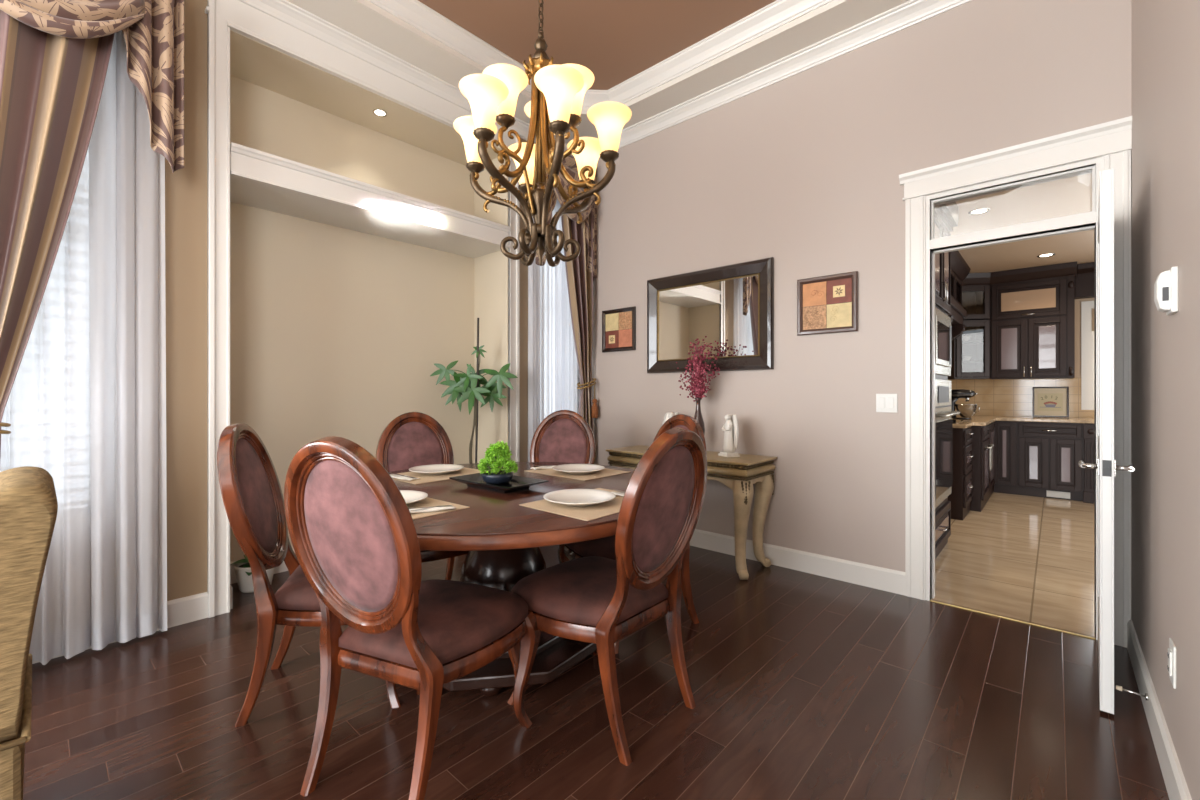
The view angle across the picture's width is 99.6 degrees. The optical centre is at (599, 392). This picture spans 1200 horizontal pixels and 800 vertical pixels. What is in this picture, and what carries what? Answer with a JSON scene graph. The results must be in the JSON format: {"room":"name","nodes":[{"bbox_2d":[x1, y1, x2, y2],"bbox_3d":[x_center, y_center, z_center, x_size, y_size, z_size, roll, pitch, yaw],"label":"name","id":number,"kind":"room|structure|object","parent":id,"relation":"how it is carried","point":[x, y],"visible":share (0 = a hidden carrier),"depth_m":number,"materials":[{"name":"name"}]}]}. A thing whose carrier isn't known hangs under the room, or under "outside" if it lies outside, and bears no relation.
{"room":"dining room","nodes":[
{"label":"dining room","id":0,"kind":"room"},
{"bbox_2d":[165,0,527,600],"bbox_3d":[-2.673,-0.610,2.187,0.130,3.621,7.475,0,0,42],"label":"wall","id":1,"kind":"structure","parent":0,"point":[185,188],"depth_m":2.66,"materials":[{"name":"beige paint"}]},
{"bbox_2d":[0,0,183,172],"bbox_3d":[-2.385,-1.554,2.150,0.344,1.003,0.947,0,0,42],"label":"valance","id":2,"kind":"object","parent":1,"relation":"attached to","point":[153,30],"visible":1,"depth_m":2.33,"materials":[{"name":"brown fabric"}]},
{"bbox_2d":[0,10,114,454],"bbox_3d":[-2.399,-0.420,2.064,0.137,3.200,0.687,0,0,42],"label":"drape","id":3,"kind":"object","parent":2,"relation":"hanging from","point":[51,86],"visible":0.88,"depth_m":2.12,"materials":[{"name":"brown fabric"}]},
{"bbox_2d":[0,422,10,433],"bbox_3d":[-2.498,0.204,1.948,0.301,0.281,0.144,0,0,-39],"label":"tieback","id":4,"kind":"object","parent":3,"relation":"attached to","point":[1,423],"visible":0.99,"depth_m":2.03,"materials":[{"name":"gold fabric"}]},
{"bbox_2d":[0,31,166,664],"bbox_3d":[-2.455,-0.418,2.200,0.101,3.204,0.880,0,0,42],"label":"sheer curtain","id":5,"kind":"object","parent":2,"relation":"hanging from","point":[86,404],"visible":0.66,"depth_m":2.35,"materials":[{"name":"white fabric"}]},
{"bbox_2d":[32,592,207,663],"bbox_3d":[-3.610,1.133,1.037,0.016,0.134,4.512,0,0,42],"label":"baseboard","id":6,"kind":"structure","parent":1,"relation":"attached to","point":[183,610],"depth_m":2.64,"materials":[{"name":"white"}]},
{"bbox_2d":[205,0,519,617],"bbox_3d":[-1.391,-0.486,3.482,0.045,3.372,2.116,0,0,42],"label":"trim","id":7,"kind":"structure","parent":1,"relation":"attached to","point":[223,16],"depth_m":2.77,"materials":[{"name":"white wood"}]},
{"bbox_2d":[230,30,507,443],"bbox_3d":[-1.453,-0.403,3.546,0.129,3.205,1.914,0,0,42],"label":"trim","id":8,"kind":"structure","parent":1,"relation":"attached to","point":[236,39],"depth_m":3.72,"materials":[{"name":"beige paint"}]},
{"bbox_2d":[534,143,596,280],"bbox_3d":[-0.321,-1.538,4.444,0.344,1.033,0.713,0,0,42],"label":"valance","id":9,"kind":"object","parent":1,"relation":"attached to","point":[570,164],"visible":0.35,"depth_m":4.41,"materials":[{"name":"brown patterned fabric"}]},
{"bbox_2d":[528,199,579,461],"bbox_3d":[-0.395,-0.418,4.497,0.099,3.204,0.590,0,0,42],"label":"sheer curtain","id":10,"kind":"object","parent":9,"relation":"hanging from","point":[553,371],"visible":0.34,"depth_m":4.44,"materials":[{"name":"white fabric"}]},
{"bbox_2d":[560,205,594,463],"bbox_3d":[-0.210,-0.420,4.514,0.128,3.200,0.444,0,0,42],"label":"drape","id":11,"kind":"object","parent":9,"relation":"hanging from","point":[579,280],"visible":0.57,"depth_m":4.54,"materials":[{"name":"brown fabric"}]},
{"bbox_2d":[577,378,597,417],"bbox_3d":[-0.123,0.044,4.603,0.205,0.360,0.143,0,0,-33],"label":"tieback","id":12,"kind":"object","parent":11,"relation":"attached to","point":[594,412],"visible":0.92,"depth_m":4.58,"materials":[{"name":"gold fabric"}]},
{"bbox_2d":[230,44,497,561],"bbox_3d":[-1.669,-0.453,3.740,0.455,3.305,2.112,0,0,42],"label":"wall","id":13,"kind":"structure","parent":0,"point":[336,331],"depth_m":3.69,"materials":[{"name":"beige paint"}]},
{"bbox_2d":[230,549,294,608],"bbox_3d":[-1.591,1.133,3.670,0.465,0.134,1.904,0,0,42],"label":"baseboard","id":14,"kind":"structure","parent":13,"relation":"attached to","point":[282,568],"depth_m":3.19,"materials":[{"name":"white"}]},
{"bbox_2d":[230,142,510,257],"bbox_3d":[-1.569,-1.285,3.650,0.525,0.170,1.904,0,0,42],"label":"shelf","id":15,"kind":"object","parent":13,"relation":"attached to","point":[258,179],"depth_m":3.37,"materials":[{"name":"white paint"}]},
{"bbox_2d":[373,109,386,116],"bbox_3d":[-1.574,-2.003,3.625,0.096,0.004,0.096,0,0,42],"label":"recessed light","id":16,"kind":"object","parent":13,"relation":"in","point":[378,112],"visible":1,"depth_m":3.62,"materials":[{"name":"white metal"}]},
{"bbox_2d":[482,471,512,483],"bbox_3d":[-0.484,0.399,2.393,0.148,0.048,0.148,0,0,42],"label":"bowl","id":17,"kind":"object","parent":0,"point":[490,477],"depth_m":2.34,"materials":[{"name":"blue ceramic"}]},
{"bbox_2d":[23,486,1168,799],"bbox_3d":[1.263,1.240,1.904,7.270,0.080,12.320,0,0,42],"label":"floor","id":18,"kind":"structure","parent":0,"point":[805,686],"depth_m":1.93,"materials":[{"name":"brown wood"}]},
{"bbox_2d":[0,466,57,799],"bbox_3d":[-1.714,0.707,1.108,0.554,0.986,0.714,0,0,42],"label":"armchair","id":19,"kind":"object","parent":18,"relation":"on","point":[28,498],"visible":1,"depth_m":1.15,"materials":[{"name":"gold fabric"},{"name":"dark wood"}]},
{"bbox_2d":[231,554,274,592],"bbox_3d":[-2.123,1.054,3.120,0.232,0.292,0.236,0,0,6],"label":"potted plant","id":20,"kind":"object","parent":18,"relation":"on","point":[242,568],"visible":0.3,"depth_m":3.04,"materials":[{"name":"green plant"}]},
{"bbox_2d":[217,423,400,726],"bbox_3d":[-1.125,0.659,2.098,0.705,1.082,0.563,0,0,-17],"label":"dining chair","id":21,"kind":"object","parent":18,"relation":"on","point":[251,492],"visible":0.77,"depth_m":1.89,"materials":[{"name":"wood"}]},
{"bbox_2d":[236,439,277,552],"bbox_3d":[-1.374,0.410,2.022,0.120,0.460,0.346,0,0,-17],"label":"backrest cushion","id":22,"kind":"object","parent":21,"relation":"on","point":[257,488],"depth_m":2.02,"materials":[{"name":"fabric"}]},
{"bbox_2d":[284,436,539,799],"bbox_3d":[-0.602,0.659,1.673,0.563,1.082,0.705,0,0,23],"label":"dining chair","id":23,"kind":"object","parent":18,"relation":"on","point":[352,530],"visible":0.99,"depth_m":1.47,"materials":[{"name":"brown wood"}]},
{"bbox_2d":[304,460,397,611],"bbox_3d":[-0.706,0.410,1.435,0.346,0.460,0.120,0,0,23],"label":"backrest cushion","id":24,"kind":"object","parent":23,"relation":"on","point":[351,556],"depth_m":1.42,"materials":[{"name":"fabric"}]},
{"bbox_2d":[376,412,468,579],"bbox_3d":[-0.979,0.659,2.937,0.563,1.082,0.705,0,0,-38],"label":"dining chair","id":25,"kind":"object","parent":18,"relation":"on","point":[411,439],"visible":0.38,"depth_m":3.14,"materials":[{"name":"fabric"}]},
{"bbox_2d":[387,422,443,471],"bbox_3d":[-1.139,0.410,3.141,0.346,0.460,0.120,0,0,-38],"label":"backrest cushion","id":26,"kind":"object","parent":25,"relation":"on","point":[409,444],"depth_m":3.14,"materials":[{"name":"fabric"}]},
{"bbox_2d":[430,318,517,463],"bbox_3d":[-1.002,0.300,4.025,0.642,1.800,0.387,0,0,-22],"label":"tree","id":27,"kind":"object","parent":18,"relation":"on","point":[468,385],"visible":0.79,"depth_m":4.01,"materials":[{"name":"green plant"}]},
{"bbox_2d":[388,462,634,695],"bbox_3d":[-0.457,0.820,2.415,1.660,0.760,1.660,0,0,42],"label":"dining table","id":28,"kind":"object","parent":18,"relation":"on","point":[503,538],"visible":0.41,"depth_m":2.00,"materials":[{"name":"brown wood"}]},
{"bbox_2d":[390,467,485,483],"bbox_3d":[-0.875,0.438,2.735,0.370,0.002,0.470,0,0,40],"label":"placemat","id":29,"kind":"object","parent":28,"relation":"on","point":[424,478],"visible":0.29,"depth_m":2.68,"materials":[{"name":"beige fabric"}]},
{"bbox_2d":[390,475,419,479],"bbox_3d":[-1.008,0.430,2.588,0.200,0.011,0.076,0,0,30],"label":"napkin","id":30,"kind":"object","parent":29,"relation":"on","point":[393,476],"visible":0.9,"depth_m":2.56,"materials":[{"name":"white fabric"}]},
{"bbox_2d":[409,464,463,474],"bbox_3d":[-0.892,0.423,2.769,0.289,0.028,0.289,0,0,42],"label":"dinner plate","id":31,"kind":"object","parent":29,"relation":"on","point":[436,469],"visible":1,"depth_m":2.81,"materials":[{"name":"white ceramic"}]},
{"bbox_2d":[407,497,469,519],"bbox_3d":[-0.799,0.438,1.946,0.470,0.002,0.370,0,0,39],"label":"placemat","id":32,"kind":"object","parent":28,"relation":"on","point":[427,502],"visible":0.29,"depth_m":1.97,"materials":[{"name":"beige fabric"}]},
{"bbox_2d":[400,490,427,503],"bbox_3d":[-0.827,0.423,1.989,0.289,0.028,0.289,0,0,42],"label":"dinner plate","id":33,"kind":"object","parent":32,"relation":"on","point":[410,496],"visible":0.21,"depth_m":2.07,"materials":[{"name":"white ceramic"}]},
{"bbox_2d":[409,506,455,512],"bbox_3d":[-0.642,0.430,1.869,0.200,0.011,0.076,0,0,-34],"label":"napkin","id":34,"kind":"object","parent":32,"relation":"on","point":[433,509],"visible":0.69,"depth_m":1.86,"materials":[{"name":"white fabric"}]},
{"bbox_2d":[409,505,451,508],"bbox_3d":[-0.641,0.422,1.870,0.193,0.016,0.023,0,0,-34],"label":"fork","id":35,"kind":"object","parent":34,"relation":"on","point":[445,505],"visible":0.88,"depth_m":1.87,"materials":[{"name":"silver metal"}]},
{"bbox_2d":[449,473,547,492],"bbox_3d":[-0.475,0.419,2.358,0.424,0.040,0.236,0,0,39],"label":"serving tray","id":36,"kind":"object","parent":28,"relation":"on","point":[517,483],"visible":0.87,"depth_m":2.34,"materials":[{"name":"black paint"}]},
{"bbox_2d":[477,441,518,483],"bbox_3d":[-0.481,0.324,2.388,0.215,0.199,0.176,0,0,10],"label":"potted plant","id":37,"kind":"object","parent":36,"relation":"on","point":[499,463],"visible":1,"depth_m":2.35,"materials":[{"name":"green plant"}]},
{"bbox_2d":[519,488,622,520],"bbox_3d":[-0.022,0.438,2.035,0.370,0.002,0.470,0,0,42],"label":"placemat","id":38,"kind":"object","parent":28,"relation":"on","point":[587,513],"visible":0.5,"depth_m":1.92,"materials":[{"name":"beige fabric"}]},
{"bbox_2d":[543,489,615,506],"bbox_3d":[-0.081,0.423,2.021,0.289,0.028,0.289,0,0,42],"label":"dinner plate","id":39,"kind":"object","parent":38,"relation":"on","point":[569,497],"visible":1,"depth_m":2.06,"materials":[{"name":"white ceramic"}]},
{"bbox_2d":[611,492,624,496],"bbox_3d":[0.132,0.430,2.121,0.200,0.011,0.076,0,0,37],"label":"napkin","id":40,"kind":"object","parent":38,"relation":"on","point":[615,493],"visible":0.25,"depth_m":2.15,"materials":[{"name":"white fabric"}]},
{"bbox_2d":[525,468,628,480],"bbox_3d":[-0.128,0.438,2.833,0.470,0.002,0.370,0,0,42],"label":"placemat","id":41,"kind":"object","parent":28,"relation":"on","point":[605,472],"visible":0.64,"depth_m":2.75,"materials":[{"name":"beige fabric"}]},
{"bbox_2d":[530,466,553,469],"bbox_3d":[-0.300,0.430,2.940,0.200,0.011,0.076,0,0,-33],"label":"napkin","id":42,"kind":"object","parent":41,"relation":"on","point":[540,467],"visible":0.62,"depth_m":2.91,"materials":[{"name":"white fabric"}]},
{"bbox_2d":[552,464,604,474],"bbox_3d":[-0.117,0.423,2.785,0.289,0.028,0.289,0,0,42],"label":"dinner plate","id":43,"kind":"object","parent":41,"relation":"on","point":[576,469],"visible":1,"depth_m":2.83,"materials":[{"name":"white ceramic"}]},
{"bbox_2d":[530,410,595,463],"bbox_3d":[-0.313,0.659,3.269,0.563,1.082,0.705,0,0,12],"label":"dining chair","id":44,"kind":"object","parent":18,"relation":"on","point":[565,436],"visible":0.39,"depth_m":3.53,"materials":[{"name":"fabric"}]},
{"bbox_2d":[539,419,586,463],"bbox_3d":[-0.259,0.410,3.523,0.346,0.460,0.120,0,0,12],"label":"backrest cushion","id":45,"kind":"object","parent":44,"relation":"on","point":[560,440],"depth_m":3.53,"materials":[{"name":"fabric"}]},
{"bbox_2d":[507,427,706,765],"bbox_3d":[0.034,0.659,1.961,0.705,1.082,0.563,0,0,42],"label":"dining chair","id":46,"kind":"object","parent":18,"relation":"on","point":[601,601],"visible":0.93,"depth_m":1.79,"materials":[{"name":"wood"}]},
{"bbox_2d":[633,446,694,571],"bbox_3d":[0.227,0.410,1.787,0.120,0.460,0.346,0,0,42],"label":"backrest cushion","id":47,"kind":"object","parent":46,"relation":"on","point":[663,523],"depth_m":1.77,"materials":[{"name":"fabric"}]},
{"bbox_2d":[558,414,706,653],"bbox_3d":[0.189,0.659,2.699,0.705,1.082,0.563,0,0,-30],"label":"dining chair","id":48,"kind":"object","parent":18,"relation":"on","point":[602,547],"visible":0.16,"depth_m":2.60,"materials":[{"name":"wood"}]},
{"bbox_2d":[605,445,776,579],"bbox_3d":[0.636,0.821,3.746,1.191,0.756,0.450,0,0,42],"label":"console table","id":49,"kind":"object","parent":18,"relation":"on","point":[748,470],"visible":0.62,"depth_m":3.37,"materials":[{"name":"beige wood"}]},
{"bbox_2d":[662,412,678,424],"bbox_3d":[0.552,0.296,3.902,0.163,0.293,0.099,0,0,22],"label":"ceramic figurine","id":50,"kind":"object","parent":49,"relation":"on","point":[668,415],"visible":0.16,"depth_m":3.93,"materials":[{"name":"white ceramic"}]},
{"bbox_2d":[676,336,727,435],"bbox_3d":[0.759,0.012,3.721,0.429,0.861,0.162,0,0,38],"label":"flower vase","id":51,"kind":"object","parent":49,"relation":"on","point":[699,368],"visible":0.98,"depth_m":3.72,"materials":[{"name":"brown glass"}]},
{"bbox_2d":[718,414,739,457],"bbox_3d":[0.900,0.296,3.535,0.099,0.293,0.163,0,0,-18],"label":"ceramic figurine","id":52,"kind":"object","parent":49,"relation":"on","point":[730,428],"visible":1,"depth_m":3.50,"materials":[{"name":"white ceramic"}]},
{"bbox_2d":[934,202,959,558],"bbox_3d":[2.327,-0.147,3.959,0.724,2.695,0.960,0,0,42],"label":"oven tower","id":53,"kind":"object","parent":18,"relation":"on","point":[946,215],"visible":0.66,"depth_m":3.75,"materials":[{"name":"black"}]},
{"bbox_2d":[935,307,951,375],"bbox_3d":[2.530,-0.367,3.750,0.034,0.465,0.800,0,0,42],"label":"microwave","id":54,"kind":"object","parent":53,"relation":"in","point":[943,327],"depth_m":3.70,"materials":[{"name":"silver glass"}]},
{"bbox_2d":[935,379,959,507],"bbox_3d":[2.550,0.350,3.732,0.088,0.900,0.800,0,0,42],"label":"wall oven","id":55,"kind":"object","parent":53,"relation":"in","point":[943,413],"depth_m":3.69,"materials":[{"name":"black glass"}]},
{"bbox_2d":[948,427,973,519],"bbox_3d":[3.381,0.766,5.163,0.680,0.868,0.538,0,0,42],"label":"base cabinet","id":56,"kind":"object","parent":18,"relation":"on","point":[960,497],"visible":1,"depth_m":4.80,"materials":[{"name":"black wood"}]},
{"bbox_2d":[953,415,1093,427],"bbox_3d":[4.585,0.313,5.365,2.220,0.036,2.509,0,0,42],"label":"countertop","id":57,"kind":"structure","parent":56,"relation":"on","point":[977,420],"depth_m":5.72,"materials":[{"name":"beige stone"}]},
{"bbox_2d":[951,389,979,418],"bbox_3d":[4.088,0.127,5.714,0.304,0.335,0.206,0,0,34],"label":"stand mixer","id":58,"kind":"object","parent":57,"relation":"on","point":[966,411],"visible":0.87,"depth_m":5.67,"materials":[{"name":"black paint"}]},
{"bbox_2d":[955,404,979,416],"bbox_3d":[4.122,0.199,5.691,0.222,0.146,0.206,0,0,34],"label":"mixing bowl","id":59,"kind":"object","parent":58,"relation":"on","point":[966,410],"depth_m":5.63,"materials":[{"name":"silver metal"}]},
{"bbox_2d":[1032,387,1068,417],"bbox_3d":[5.468,0.109,6.152,0.330,0.370,0.057,0,0,42],"label":"framed picture","id":60,"kind":"object","parent":57,"relation":"on","point":[1046,401],"visible":1,"depth_m":6.15,"materials":[{"name":"black"}]},
{"bbox_2d":[1038,393,1062,410],"bbox_3d":[5.467,0.112,6.155,0.230,0.215,0.002,0,-6,42],"label":"print","id":61,"kind":"object","parent":60,"relation":"attached to","point":[1047,397],"depth_m":6.15},
{"bbox_2d":[970,422,994,511],"bbox_3d":[4.047,0.766,5.821,0.790,0.868,1.323,0,0,42],"label":"base cabinet","id":62,"kind":"object","parent":18,"relation":"on","point":[983,438],"visible":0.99,"depth_m":5.15,"materials":[{"name":"black wood"}]},
{"bbox_2d":[930,600,1095,639],"bbox_3d":[2.160,1.197,2.697,0.686,0.006,0.012,0,0,42],"label":"trim","id":63,"kind":"structure","parent":18,"relation":"on","point":[930,600],"depth_m":2.67,"materials":[{"name":"gold metal"}]},
{"bbox_2d":[993,421,1093,503],"bbox_3d":[5.463,0.766,5.817,1.500,0.868,0.659,0,0,42],"label":"base cabinet","id":64,"kind":"object","parent":18,"relation":"on","point":[1032,458],"visible":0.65,"depth_m":5.78,"materials":[{"name":"black wood"}]},
{"bbox_2d":[1047,490,1069,498],"bbox_3d":[5.191,1.150,5.740,0.200,0.070,0.022,0,0,42],"label":"vent","id":65,"kind":"object","parent":64,"relation":"attached to","point":[1058,494],"visible":1,"depth_m":5.73,"materials":[{"name":"white plastic"}]},
{"bbox_2d":[418,0,775,89],"bbox_3d":[-0.243,-2.430,2.062,3.070,0.050,3.700,0,0,42],"label":"ceiling","id":66,"kind":"structure","parent":0,"point":[616,40],"depth_m":3.31,"materials":[{"name":"brown paint"}]},
{"bbox_2d":[453,0,631,266],"bbox_3d":[-0.240,-1.468,2.059,0.676,1.863,0.742,0,0,42],"label":"chandelier","id":67,"kind":"object","parent":66,"relation":"hanging from","point":[558,91],"visible":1,"depth_m":1.98,"materials":[{"name":"white glass"}]},
{"bbox_2d":[287,0,909,143],"bbox_3d":[-1.272,-2.290,0.926,3.900,0.060,7.475,0,0,42],"label":"ceiling","id":68,"kind":"structure","parent":0,"point":[363,19],"depth_m":3.31,"materials":[{"name":"beige paint"}]},
{"bbox_2d":[592,0,1130,636],"bbox_3d":[1.191,-0.610,3.656,3.910,3.621,0.120,0,0,42],"label":"wall","id":69,"kind":"structure","parent":0,"point":[802,170],"depth_m":3.29,"materials":[{"name":"beige paint"}]},
{"bbox_2d":[602,306,635,351],"bbox_3d":[0.162,-0.557,4.483,0.376,0.376,0.024,0,0,42],"label":"framed picture","id":70,"kind":"object","parent":69,"relation":"attached to","point":[618,325],"visible":1,"depth_m":4.48,"materials":[{"name":"black"}]},
{"bbox_2d":[609,335,614,343],"bbox_3d":[0.106,-0.480,4.536,0.072,0.072,0.002,0,0,42],"label":"print","id":71,"kind":"object","parent":70,"relation":"attached to","point":[611,337],"depth_m":4.53},
{"bbox_2d":[647,257,773,372],"bbox_3d":[0.802,-0.557,3.896,1.084,0.784,0.040,0,0,42],"label":"wall mirror","id":72,"kind":"object","parent":69,"relation":"attached to","point":[733,304],"visible":0.94,"depth_m":3.83,"materials":[{"name":"black mirror"}]},
{"bbox_2d":[659,275,757,359],"bbox_3d":[0.811,-0.557,3.907,0.872,0.572,0.008,0,0,42],"label":"mirror glass","id":73,"kind":"object","parent":72,"relation":"attached to","point":[721,309],"depth_m":3.87,"materials":[{"name":"clear"}]},
{"bbox_2d":[690,529,904,595],"bbox_3d":[0.560,1.133,3.647,2.723,0.134,0.739,0,0,42],"label":"baseboard","id":74,"kind":"structure","parent":69,"relation":"attached to","point":[889,580],"depth_m":3.34,"materials":[{"name":"white wood"}]},
{"bbox_2d":[797,271,857,335],"bbox_3d":[1.475,-0.576,3.302,0.376,0.376,0.024,0,0,42],"label":"framed picture","id":75,"kind":"object","parent":69,"relation":"attached to","point":[827,304],"visible":1,"depth_m":3.30,"materials":[{"name":"brown"}]},
{"bbox_2d":[833,285,844,297],"bbox_3d":[1.534,-0.653,3.252,0.072,0.072,0.002,0,0,42],"label":"print","id":76,"kind":"object","parent":75,"relation":"attached to","point":[838,290],"depth_m":3.25},
{"bbox_2d":[876,394,897,412],"bbox_3d":[1.740,0.061,3.076,0.116,0.114,0.010,0,0,42],"label":"light switch","id":77,"kind":"object","parent":69,"relation":"attached to","point":[884,402],"visible":1,"depth_m":3.07,"materials":[{"name":"white plastic"}]},
{"bbox_2d":[899,116,1131,647],"bbox_3d":[2.179,-0.044,2.740,0.954,2.488,0.182,0,0,42],"label":"trim","id":78,"kind":"structure","parent":69,"relation":"attached to","point":[1107,145],"depth_m":2.67,"materials":[{"name":"white wood"}]},
{"bbox_2d":[1078,168,1135,713],"bbox_3d":[2.151,0.179,2.159,0.159,2.018,0.782,0,0,44],"label":"door","id":79,"kind":"structure","parent":69,"relation":"in","point":[1106,466],"depth_m":1.89,"materials":[{"name":"white wood"}]},
{"bbox_2d":[950,173,1093,272],"bbox_3d":[4.179,-1.550,4.308,3.250,0.100,4.845,0,0,42],"label":"ceiling","id":80,"kind":"structure","parent":0,"point":[1072,195],"depth_m":4.43,"materials":[{"name":"beige paint"}]},
{"bbox_2d":[968,208,990,214],"bbox_3d":[3.129,-1.497,4.180,0.152,0.006,0.152,0,0,42],"label":"recessed light","id":81,"kind":"object","parent":80,"relation":"in","point":[980,210],"visible":1,"depth_m":4.18,"materials":[{"name":"white metal"}]},
{"bbox_2d":[1037,253,1054,257],"bbox_3d":[4.857,-1.497,5.517,0.152,0.006,0.152,0,0,42],"label":"recessed light","id":82,"kind":"object","parent":80,"relation":"in","point":[1049,254],"visible":1,"depth_m":5.52,"materials":[{"name":"white glass"}]},
{"bbox_2d":[1075,298,1093,377],"bbox_3d":[5.766,-0.150,6.072,3.250,2.700,0.100,0,0,42],"label":"wall","id":83,"kind":"structure","parent":0,"point":[1077,301],"depth_m":6.05,"materials":[{"name":"beige paint"}]},
{"bbox_2d":[948,272,990,378],"bbox_3d":[4.721,-0.839,6.511,0.450,1.317,0.390,0,0,10],"label":"upper cabinet","id":84,"kind":"object","parent":83,"relation":"attached to","point":[975,287],"visible":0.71,"depth_m":6.42,"materials":[{"name":"black wood"}]},
{"bbox_2d":[962,336,970,340],"bbox_3d":[4.705,-0.695,6.539,0.133,0.068,0.133,0,0,42],"label":"bowl","id":85,"kind":"object","parent":84,"relation":"on","point":[964,338],"visible":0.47,"depth_m":6.50,"materials":[{"name":"white ceramic"}]},
{"bbox_2d":[962,356,971,360],"bbox_3d":[4.725,-0.439,6.536,0.112,0.058,0.112,0,0,42],"label":"bowl","id":86,"kind":"object","parent":84,"relation":"on","point":[966,358],"visible":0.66,"depth_m":6.50,"materials":[{"name":"white ceramic"}]},
{"bbox_2d":[948,377,1093,417],"bbox_3d":[4.622,0.058,4.800,3.050,0.485,3.319,0,0,42],"label":"backsplash","id":87,"kind":"structure","parent":83,"relation":"attached to","point":[997,397],"depth_m":6.46,"materials":[{"name":"tile"}]},
{"bbox_2d":[989,262,1076,379],"bbox_3d":[5.249,-0.836,6.192,0.840,1.322,0.388,0,0,42],"label":"upper cabinet","id":88,"kind":"object","parent":83,"relation":"attached to","point":[1032,309],"visible":0.99,"depth_m":6.07,"materials":[{"name":"black wood"}]},
{"bbox_2d":[1075,262,1093,298],"bbox_3d":[6.026,-1.308,5.602,1.135,0.377,0.227,0,0,42],"label":"panel","id":89,"kind":"object","parent":83,"relation":"attached to","point":[1084,281],"visible":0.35,"depth_m":5.89,"materials":[{"name":"black wood"}]},
{"bbox_2d":[1081,301,1093,409],"bbox_3d":[6.085,-0.443,5.746,0.910,1.285,0.078,0,0,42],"label":"window","id":90,"kind":"structure","parent":83,"relation":"in","point":[1087,335],"depth_m":5.99,"materials":[{"name":"white"}]},
{"bbox_2d":[1092,309,1093,330],"bbox_3d":[6.067,-0.860,5.726,0.730,0.260,0.034,0,0,42],"label":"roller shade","id":91,"kind":"object","parent":90,"relation":"attached to","point":[1092,309],"visible":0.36,"depth_m":5.95,"materials":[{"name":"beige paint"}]},
{"bbox_2d":[1131,0,1199,799],"bbox_3d":[1.247,-0.610,0.899,0.120,3.620,3.905,0,0,42],"label":"wall","id":92,"kind":"structure","parent":0,"point":[1165,34],"depth_m":1.62,"materials":[{"name":"beige paint"}]},
{"bbox_2d":[238,0,971,156],"bbox_3d":[-1.308,-2.214,0.878,3.650,0.092,7.355,0,0,42],"label":"trim","id":93,"kind":"structure","parent":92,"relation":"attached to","point":[912,12],"depth_m":3.34,"materials":[{"name":"white paint"}]},
{"bbox_2d":[1116,685,1148,700],"bbox_3d":[1.960,1.105,1.868,0.082,0.024,0.024,0,0,42],"label":"door stop","id":94,"kind":"object","parent":92,"relation":"attached to","point":[1119,688],"visible":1,"depth_m":1.86,"materials":[{"name":"grey metal"}]},
{"bbox_2d":[1127,620,1191,799],"bbox_3d":[1.189,1.133,0.938,0.016,0.134,3.885,0,0,42],"label":"baseboard","id":95,"kind":"structure","parent":92,"relation":"attached to","point":[1175,783],"depth_m":1.69,"materials":[{"name":"white"}]},
{"bbox_2d":[1154,267,1177,314],"bbox_3d":[1.699,-0.303,1.522,0.041,0.132,0.096,0,0,42],"label":"wall sensor","id":96,"kind":"object","parent":92,"relation":"attached to","point":[1166,283],"visible":1,"depth_m":1.50,"materials":[{"name":"white plastic"}]},
{"bbox_2d":[1167,638,1175,688],"bbox_3d":[1.727,0.815,1.533,0.012,0.124,0.080,0,0,42],"label":"wall outlet","id":97,"kind":"object","parent":92,"relation":"attached to","point":[1171,653],"visible":1,"depth_m":1.51,"materials":[{"name":"white plastic"}]},
{"bbox_2d":[1168,648,1171,675],"bbox_3d":[1.726,0.815,1.534,0.006,0.072,0.036,0,0,42],"label":"receptacle","id":98,"kind":"object","parent":97,"relation":"attached to","point":[1169,649],"depth_m":1.52,"materials":[{"name":"white plastic"}]},
{"bbox_3d":[2.975,-0.150,5.324,0.100,2.700,4.745,0,0,42],"label":"wall","id":99,"kind":"structure","parent":0,"visible":0},
{"bbox_2d":[948,297,966,339],"bbox_3d":[3.639,-0.657,5.570,0.519,0.595,1.290,0,0,42],"label":"range hood","id":100,"kind":"object","parent":99,"relation":"attached to","point":[958,312],"visible":0.23,"depth_m":5.66,"materials":[{"name":"black wood"}]},
{"bbox_2d":[951,251,970,305],"bbox_3d":[3.437,-0.849,5.349,0.515,1.297,2.550,0,0,42],"label":"upper cabinet","id":101,"kind":"object","parent":99,"relation":"attached to","point":[960,269],"visible":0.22,"depth_m":5.70,"materials":[{"name":"black wood"}]},
{"bbox_3d":[-0.243,-2.360,2.062,2.970,0.090,3.600,0,0,42],"label":"ceiling","id":102,"kind":"structure","parent":0,"visible":0},
{"bbox_2d":[367,0,833,109],"bbox_3d":[-0.243,-2.351,2.062,2.870,0.108,3.500,0,0,42],"label":"trim","id":103,"kind":"structure","parent":102,"relation":"attached to","point":[415,13],"depth_m":3.38,"materials":[{"name":"white"}]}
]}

